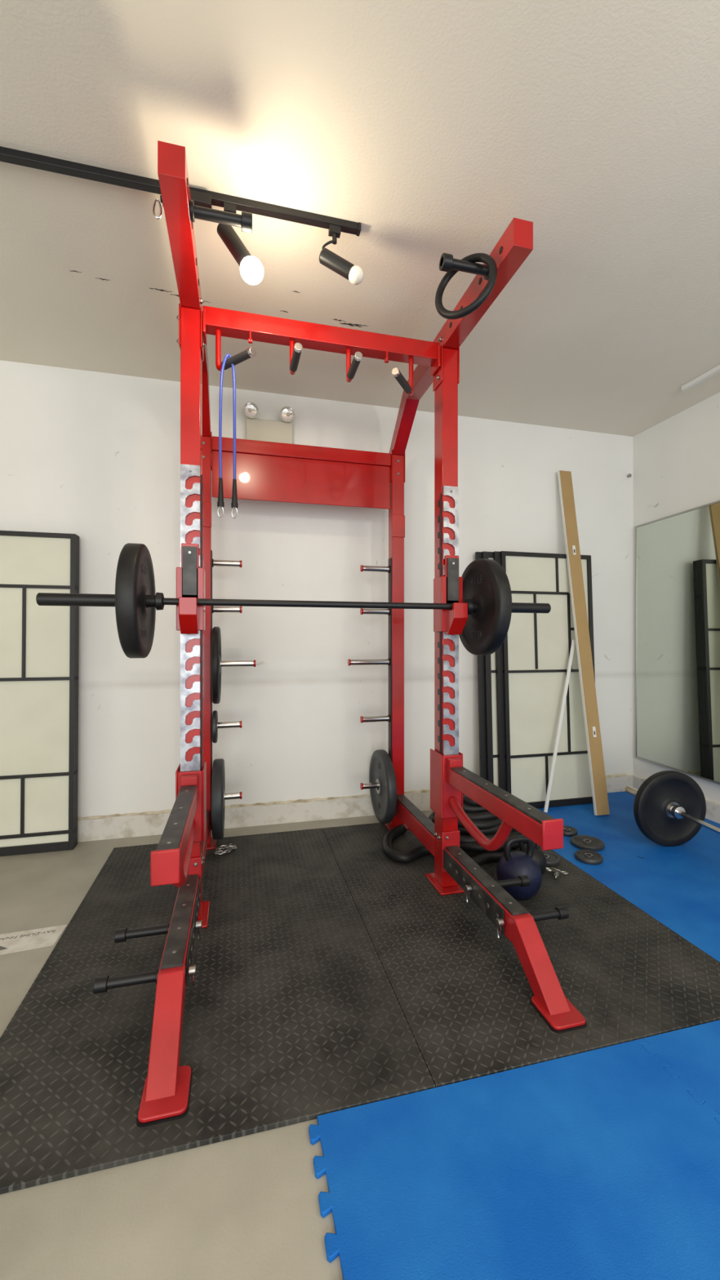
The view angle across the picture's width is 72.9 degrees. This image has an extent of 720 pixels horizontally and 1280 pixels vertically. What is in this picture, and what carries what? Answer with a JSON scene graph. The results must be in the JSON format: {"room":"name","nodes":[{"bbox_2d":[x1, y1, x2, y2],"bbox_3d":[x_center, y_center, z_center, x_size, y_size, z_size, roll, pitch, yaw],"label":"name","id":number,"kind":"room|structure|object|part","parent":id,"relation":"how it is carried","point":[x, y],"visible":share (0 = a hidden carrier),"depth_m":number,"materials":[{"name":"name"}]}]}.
{"room":"gym","nodes":[
{"label":"gym","id":0,"kind":"room"},
{"bbox_2d":[0,809,433,1279],"bbox_3d":[-0.041,1.250,0.062,6.350,0.100,6.540,0,0,-14],"label":"floor","id":1,"kind":"structure","parent":0,"point":[246,1207],"depth_m":1.04,"materials":[{"name":"paint"}]},
{"bbox_2d":[0,924,67,955],"bbox_3d":[-1.481,1.199,1.906,0.565,0.002,0.165,0,0,-19],"label":"sign","id":2,"kind":"object","parent":1,"relation":"on","point":[17,941],"visible":1,"depth_m":1.95,"materials":[{"name":"plastic"}]},
{"bbox_2d":[0,530,79,856],"bbox_3d":[-2.157,0.291,2.710,1.044,1.810,0.112,0,0,-14],"label":"folding screen","id":3,"kind":"object","parent":1,"relation":"on","point":[39,645],"visible":1,"depth_m":2.77,"materials":[{"name":"beige paper"}]},
{"bbox_3d":[-1.902,0.291,2.773,0.520,1.810,0.058,0,0,-14],"label":"frame","id":4,"kind":"part","parent":3,"relation":"part of","materials":[{"name":"black paint"}]},
{"bbox_3d":[-1.909,0.291,2.799,0.520,1.810,0.058,0,0,-14],"label":"frame","id":5,"kind":"part","parent":3,"relation":"part of","materials":[{"name":"black paint"}]},
{"bbox_2d":[0,828,435,1194],"bbox_3d":[-0.602,1.193,2.040,1.199,0.014,1.830,0,0,-14],"label":"rubber floor mat","id":6,"kind":"object","parent":1,"relation":"on","point":[293,1014],"visible":0.99,"depth_m":1.52,"materials":[{"name":"black rubber"}]},
{"bbox_2d":[213,843,236,855],"bbox_3d":[-0.756,1.163,2.720,0.087,0.038,0.144,0,0,44],"label":"chain","id":7,"kind":"object","parent":6,"relation":"on","point":[218,849],"visible":1,"depth_m":2.71,"materials":[{"name":"silver metal"}]},
{"bbox_2d":[93,140,586,1127],"bbox_3d":[-0.140,-0.152,2.185,1.615,2.676,1.751,0,0,-14],"label":"power rack","id":8,"kind":"object","parent":6,"relation":"on","point":[267,471],"visible":0.94,"depth_m":2.10,"materials":[{"name":"red metal"}]},
{"bbox_2d":[152,198,162,219],"bbox_3d":[-0.661,-1.405,1.587,0.029,0.066,0.006,0,0,-14],"label":"carabiner","id":9,"kind":"object","parent":8,"relation":"hanging from","point":[156,199],"visible":1,"depth_m":1.58,"materials":[{"name":"silver metal"}]},
{"bbox_3d":[-0.521,1.083,1.335,0.116,0.197,0.278,0,0,-14],"label":"leg","id":10,"kind":"part","parent":8,"relation":"part of","materials":[{"name":"red metal"}]},
{"bbox_3d":[-0.636,0.696,1.745,0.112,0.312,0.845,0,0,-14],"label":"safety arm","id":11,"kind":"part","parent":8,"relation":"part of"},
{"bbox_3d":[-0.707,-0.075,2.027,0.078,1.310,0.022,0,0,-14],"label":"slotted rail","id":12,"kind":"part","parent":8,"relation":"part of","materials":[{"name":"metal"}]},
{"bbox_2d":[191,975,195,990],"bbox_3d":[-0.520,1.058,1.519,0.007,0.066,0.023,0,0,-29],"label":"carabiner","id":13,"kind":"object","parent":8,"relation":"hanging from","point":[193,976],"visible":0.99,"depth_m":1.51,"materials":[{"name":"silver metal"}]},
{"bbox_2d":[198,928,200,942],"bbox_3d":[-0.581,1.058,1.762,0.007,0.066,0.023,0,0,-29],"label":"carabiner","id":14,"kind":"object","parent":8,"relation":"hanging from","point":[199,930],"visible":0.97,"depth_m":1.75,"materials":[{"name":"silver metal"}]},
{"bbox_2d":[212,710,217,742],"bbox_3d":[-0.848,0.507,2.850,0.026,0.188,0.188,0,0,-14],"label":"weight plate","id":15,"kind":"object","parent":8,"relation":"hanging from","point":[215,715],"visible":0.98,"depth_m":2.78,"materials":[{"name":"grey metal"}]},
{"bbox_2d":[210,626,221,703],"bbox_3d":[-0.840,0.147,2.852,0.042,0.450,0.450,0,0,-14],"label":"weight plate","id":16,"kind":"object","parent":8,"relation":"hanging from","point":[215,668],"visible":0.99,"depth_m":2.68,"materials":[{"name":"black rubber"}]},
{"bbox_2d":[211,758,225,839],"bbox_3d":[-0.828,0.927,2.854,0.062,0.450,0.450,0,0,-14],"label":"weight plate","id":17,"kind":"object","parent":8,"relation":"on","point":[218,785],"visible":1,"depth_m":2.67,"materials":[{"name":"grey rubber"}]},
{"bbox_3d":[-0.598,-1.254,2.103,0.063,0.181,0.023,0,0,33],"label":"pull handle","id":18,"kind":"part","parent":8,"relation":"part of","materials":[{"name":"red metal"}]},
{"bbox_2d":[217,353,238,518],"bbox_3d":[-0.556,-0.862,2.050,0.084,0.703,0.045,0,0,-14],"label":"band","id":19,"kind":"object","parent":8,"relation":"hanging from","point":[220,504],"visible":0.99,"depth_m":2.04,"materials":[{"name":"blue rubber"}]},
{"bbox_3d":[-0.299,-1.266,2.172,0.025,0.158,0.064,0,0,-14],"label":"pull handle","id":20,"kind":"part","parent":8,"relation":"part of","materials":[{"name":"red metal"}]},
{"bbox_2d":[35,592,551,614],"bbox_3d":[-0.149,-0.154,2.108,2.200,0.072,0.072,0,0,-14],"label":"barbell","id":21,"kind":"object","parent":8,"relation":"on","point":[157,601],"visible":0.85,"depth_m":2.03,"materials":[{"name":"black metal"}]},
{"bbox_2d":[115,542,155,657],"bbox_3d":[-0.879,-0.153,1.927,0.070,0.450,0.450,0,0,-14],"label":"weight plate","id":22,"kind":"object","parent":21,"relation":"on","point":[135,574],"visible":0.97,"depth_m":1.78,"materials":[{"name":"black rubber"}]},
{"bbox_2d":[458,558,511,655],"bbox_3d":[0.569,-0.153,2.288,0.066,0.450,0.450,0,0,-14],"label":"weight plate","id":23,"kind":"object","parent":21,"relation":"on","point":[486,582],"visible":0.87,"depth_m":2.19,"materials":[{"name":"black rubber"}]},
{"bbox_3d":[-0.337,-1.004,2.974,1.083,0.348,0.065,0,0,-14],"label":"header panel","id":24,"kind":"part","parent":8,"relation":"part of","materials":[{"name":"red metal"}]},
{"bbox_3d":[-0.047,-1.266,2.235,0.025,0.158,0.064,0,0,-14],"label":"pull handle","id":25,"kind":"part","parent":8,"relation":"part of","materials":[{"name":"red metal"}]},
{"bbox_2d":[368,749,396,823],"bbox_3d":[0.140,0.927,3.096,0.057,0.450,0.450,0,0,-14],"label":"weight plate","id":26,"kind":"object","parent":8,"relation":"on","point":[384,798],"visible":0.94,"depth_m":3.01,"materials":[{"name":"grey rubber"}]},
{"bbox_3d":[0.235,-1.254,2.310,0.023,0.181,0.063,0,0,27],"label":"pull handle","id":27,"kind":"part","parent":8,"relation":"part of","materials":[{"name":"red metal"}]},
{"bbox_3d":[0.434,-0.075,2.312,0.078,1.310,0.022,0,0,-14],"label":"slotted rail","id":28,"kind":"part","parent":8,"relation":"part of","materials":[{"name":"metal"}]},
{"bbox_2d":[435,253,497,319],"bbox_3d":[0.399,-1.343,1.851,0.250,0.246,0.064,0,0,37],"label":"ring","id":29,"kind":"object","parent":8,"relation":"hanging from","point":[484,258],"visible":0.9,"depth_m":1.83,"materials":[{"name":"black rubber"}]},
{"bbox_2d":[466,892,470,903],"bbox_3d":[0.447,1.058,2.018,0.007,0.066,0.023,0,0,-29],"label":"carabiner","id":30,"kind":"object","parent":8,"relation":"hanging from","point":[468,902],"visible":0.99,"depth_m":2.01,"materials":[{"name":"silver metal"}]},
{"bbox_3d":[0.511,0.696,2.001,0.112,0.312,0.905,0,0,-14],"label":"safety arm","id":31,"kind":"part","parent":8,"relation":"part of"},
{"bbox_2d":[496,926,502,939],"bbox_3d":[0.507,1.058,1.776,0.007,0.066,0.023,0,0,-29],"label":"carabiner","id":32,"kind":"object","parent":8,"relation":"hanging from","point":[497,927],"visible":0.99,"depth_m":1.77,"materials":[{"name":"silver metal"}]},
{"bbox_3d":[0.611,1.083,1.617,0.116,0.197,0.278,0,0,-14],"label":"leg","id":33,"kind":"part","parent":8,"relation":"part of","materials":[{"name":"red metal"}]},
{"bbox_2d":[308,791,719,1279],"bbox_3d":[1.130,1.194,2.054,2.854,0.012,2.980,0,0,-14],"label":"floor mat","id":34,"kind":"object","parent":1,"relation":"on","point":[602,1163],"depth_m":1.12,"materials":[{"name":"blue rubber"}]},
{"bbox_2d":[475,551,595,808],"bbox_3d":[1.285,0.278,3.528,0.900,1.819,0.174,0,0,-14],"label":"folding screen","id":35,"kind":"object","parent":34,"relation":"on","point":[521,684],"visible":0.63,"depth_m":3.49,"materials":[{"name":"beige paper"}]},
{"bbox_3d":[1.276,0.278,3.562,0.900,1.819,0.104,0,0,-14],"label":"frame","id":36,"kind":"part","parent":35,"relation":"part of","materials":[{"name":"black paint"}]},
{"bbox_3d":[1.301,0.278,3.544,0.860,1.819,0.104,0,0,-14],"label":"frame","id":37,"kind":"part","parent":35,"relation":"part of","materials":[{"name":"black paint"}]},
{"bbox_3d":[1.345,0.278,3.531,0.782,1.819,0.104,0,0,-14],"label":"frame","id":38,"kind":"part","parent":35,"relation":"part of","materials":[{"name":"black paint"}]},
{"bbox_2d":[543,640,575,812],"bbox_3d":[1.411,0.593,3.436,0.338,1.192,0.018,0,0,-32],"label":"trim strip","id":39,"kind":"object","parent":34,"relation":"on","point":[573,642],"visible":0.92,"depth_m":3.43,"materials":[{"name":"white plastic"}]},
{"bbox_2d":[563,825,577,836],"bbox_3d":[1.273,1.175,2.997,0.120,0.026,0.120,0,0,-14],"label":"weight plate","id":40,"kind":"object","parent":34,"relation":"on","point":[568,831],"visible":0.78,"depth_m":2.97,"materials":[{"name":"grey metal"}]},
{"bbox_2d":[557,470,609,815],"bbox_3d":[1.588,-0.045,3.483,0.104,2.453,0.416,0,0,-14],"label":"wooden board","id":41,"kind":"object","parent":34,"relation":"on","point":[596,762],"visible":1,"depth_m":3.46,"materials":[{"name":"brown wood"}]},
{"bbox_2d":[570,835,604,851],"bbox_3d":[1.316,1.175,2.822,0.180,0.026,0.180,0,0,-14],"label":"weight plate","id":42,"kind":"object","parent":34,"relation":"on","point":[580,842],"visible":0.98,"depth_m":2.80,"materials":[{"name":"grey metal"}]},
{"bbox_2d":[574,849,603,865],"bbox_3d":[1.239,1.175,2.638,0.140,0.026,0.140,0,0,-14],"label":"weight plate","id":43,"kind":"object","parent":34,"relation":"on","point":[585,856],"visible":1,"depth_m":2.62,"materials":[{"name":"grey metal"}]},
{"bbox_2d":[633,770,706,846],"bbox_3d":[1.792,0.973,2.817,0.430,0.430,0.052,0,0,-7],"label":"weight plate","id":44,"kind":"object","parent":34,"relation":"on","point":[661,790],"visible":0.91,"depth_m":2.80,"materials":[{"name":"black rubber"}]},
{"bbox_2d":[625,785,719,834],"bbox_3d":[1.875,0.973,2.087,0.075,0.072,2.200,0,0,-7],"label":"barbell","id":45,"kind":"object","parent":34,"relation":"on","point":[677,811],"visible":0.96,"depth_m":2.73,"materials":[{"name":"silver metal"}]},
{"bbox_2d":[322,822,719,1087],"bbox_3d":[0.568,1.193,2.332,1.209,0.014,1.830,0,0,-14],"label":"rubber floor mat","id":46,"kind":"object","parent":1,"relation":"on","point":[464,993],"visible":0.62,"depth_m":1.77,"materials":[{"name":"black rubber"}]},
{"bbox_2d":[382,793,533,866],"bbox_3d":[0.578,1.028,2.827,0.936,0.319,0.634,0,0,-14],"label":"rope","id":47,"kind":"object","parent":46,"relation":"on","point":[487,823],"visible":0.28,"depth_m":2.65,"materials":[{"name":"fabric"}]},
{"bbox_2d":[496,835,542,900],"bbox_3d":[0.739,1.048,2.266,0.203,0.276,0.203,0,0,-14],"label":"kettlebell","id":48,"kind":"object","parent":46,"relation":"on","point":[513,864],"visible":0.94,"depth_m":2.21,"materials":[{"name":"blue metal"}]},
{"bbox_3d":[0.739,0.968,2.266,0.152,0.114,0.030,0,0,-14],"label":"handle","id":49,"kind":"part","parent":48,"relation":"part of","materials":[{"name":"black metal"}]},
{"bbox_2d":[515,834,546,875],"bbox_3d":[0.853,1.077,2.449,0.160,0.217,0.160,0,0,-14],"label":"kettlebell","id":50,"kind":"object","parent":46,"relation":"on","point":[539,856],"visible":0.3,"depth_m":2.40,"materials":[{"name":"black metal"}]},
{"bbox_3d":[0.853,1.013,2.449,0.120,0.090,0.024,0,0,-14],"label":"handle","id":51,"kind":"part","parent":50,"relation":"part of","materials":[{"name":"black metal"}]},
{"bbox_2d":[542,850,559,866],"bbox_3d":[0.996,1.173,2.619,0.150,0.026,0.150,0,0,-14],"label":"weight plate","id":52,"kind":"object","parent":46,"relation":"on","point":[553,860],"visible":0.44,"depth_m":2.59,"materials":[{"name":"grey metal"}]},
{"bbox_2d":[545,866,568,879],"bbox_3d":[0.975,1.170,2.471,0.099,0.023,0.122,0,0,-29],"label":"chain","id":53,"kind":"object","parent":46,"relation":"on","point":[556,872],"visible":0.73,"depth_m":2.46,"materials":[{"name":"silver metal"}]},
{"bbox_2d":[0,360,632,817],"bbox_3d":[-0.820,-0.210,3.186,6.350,2.820,0.100,0,0,-14],"label":"wall","id":54,"kind":"structure","parent":0,"point":[94,456],"depth_m":3.22,"materials":[{"name":"white paint"}]},
{"bbox_2d":[243,401,294,444],"bbox_3d":[-0.586,-1.373,3.136,0.322,0.246,0.111,0,0,-14],"label":"emergency light","id":55,"kind":"object","parent":54,"relation":"attached to","point":[258,429],"visible":0.93,"depth_m":3.12,"materials":[{"name":"beige plastic"}]},
{"bbox_2d":[77,773,634,842],"bbox_3d":[-0.805,1.134,3.124,6.150,0.132,0.028,0,0,-14],"label":"baseboard","id":56,"kind":"structure","parent":54,"relation":"attached to","point":[137,825],"depth_m":3.16,"materials":[{"name":"concrete"}]},
{"bbox_2d":[0,0,719,436],"bbox_3d":[-0.041,-1.670,0.062,6.350,0.100,6.540,0,0,-14],"label":"ceiling","id":57,"kind":"structure","parent":0,"point":[430,126],"depth_m":1.72,"materials":[{"name":"beige paint"}]},
{"bbox_2d":[0,146,161,194],"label":"track light","id":58,"kind":"object","parent":57,"relation":"attached to","point":[7,155],"depth_m":1.66,"materials":[{"name":"black metal"}]},
{"bbox_3d":[-1.291,-1.591,1.585,2.662,0.058,0.056,0,0,-14],"label":"rail","id":59,"kind":"part","parent":58,"relation":"part of","materials":[{"name":"black metal"}]},
{"bbox_2d":[69,270,365,327],"bbox_3d":[-0.604,-1.620,2.279,1.370,0.001,0.184,0,0,-14],"label":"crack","id":60,"kind":"structure","parent":57,"relation":"attached to","point":[349,324],"depth_m":2.34,"materials":[{"name":"grey"}]},
{"bbox_2d":[217,223,263,284],"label":"track light","id":61,"kind":"object","parent":57,"relation":"attached to","point":[251,269],"depth_m":1.74,"materials":[{"name":"black metal"}]},
{"bbox_3d":[-0.392,-1.341,1.758,0.088,0.100,0.084,0,0,-14],"label":"bulb","id":62,"kind":"part","parent":61,"relation":"part of","materials":[{"name":"beige glass"}]},
{"bbox_2d":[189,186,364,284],"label":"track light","id":63,"kind":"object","parent":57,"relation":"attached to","point":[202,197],"depth_m":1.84,"materials":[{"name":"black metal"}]},
{"bbox_3d":[-0.025,-1.398,1.859,0.078,0.067,0.060,0,0,-14],"label":"bulb","id":64,"kind":"part","parent":63,"relation":"part of","materials":[{"name":"beige glass"}]},
{"bbox_2d":[681,364,719,391],"bbox_3d":[2.429,-1.605,1.647,0.030,0.030,3.020,0,0,-14],"label":"trim","id":65,"kind":"structure","parent":57,"relation":"attached to","point":[715,370],"depth_m":2.98,"materials":[{"name":"white paint"}]},
{"bbox_2d":[632,391,719,804],"bbox_3d":[3.003,-0.210,0.769,0.100,2.820,6.440,0,0,-14],"label":"wall","id":66,"kind":"structure","parent":0,"point":[676,460],"depth_m":3.50,"materials":[{"name":"white paint"}]},
{"bbox_2d":[632,775,719,823],"bbox_3d":[2.945,1.134,0.739,0.028,0.132,6.410,0,0,-14],"label":"baseboard","id":67,"kind":"structure","parent":66,"relation":"attached to","point":[713,809],"depth_m":3.22,"materials":[{"name":"concrete"}]},
{"bbox_2d":[634,500,719,784],"bbox_3d":[2.313,0.015,3.127,0.100,1.826,1.473,0,0,-14],"label":"wall mirror","id":68,"kind":"object","parent":66,"relation":"attached to","point":[677,556],"visible":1,"depth_m":3.44,"materials":[{"name":"clear glass"}]}
]}

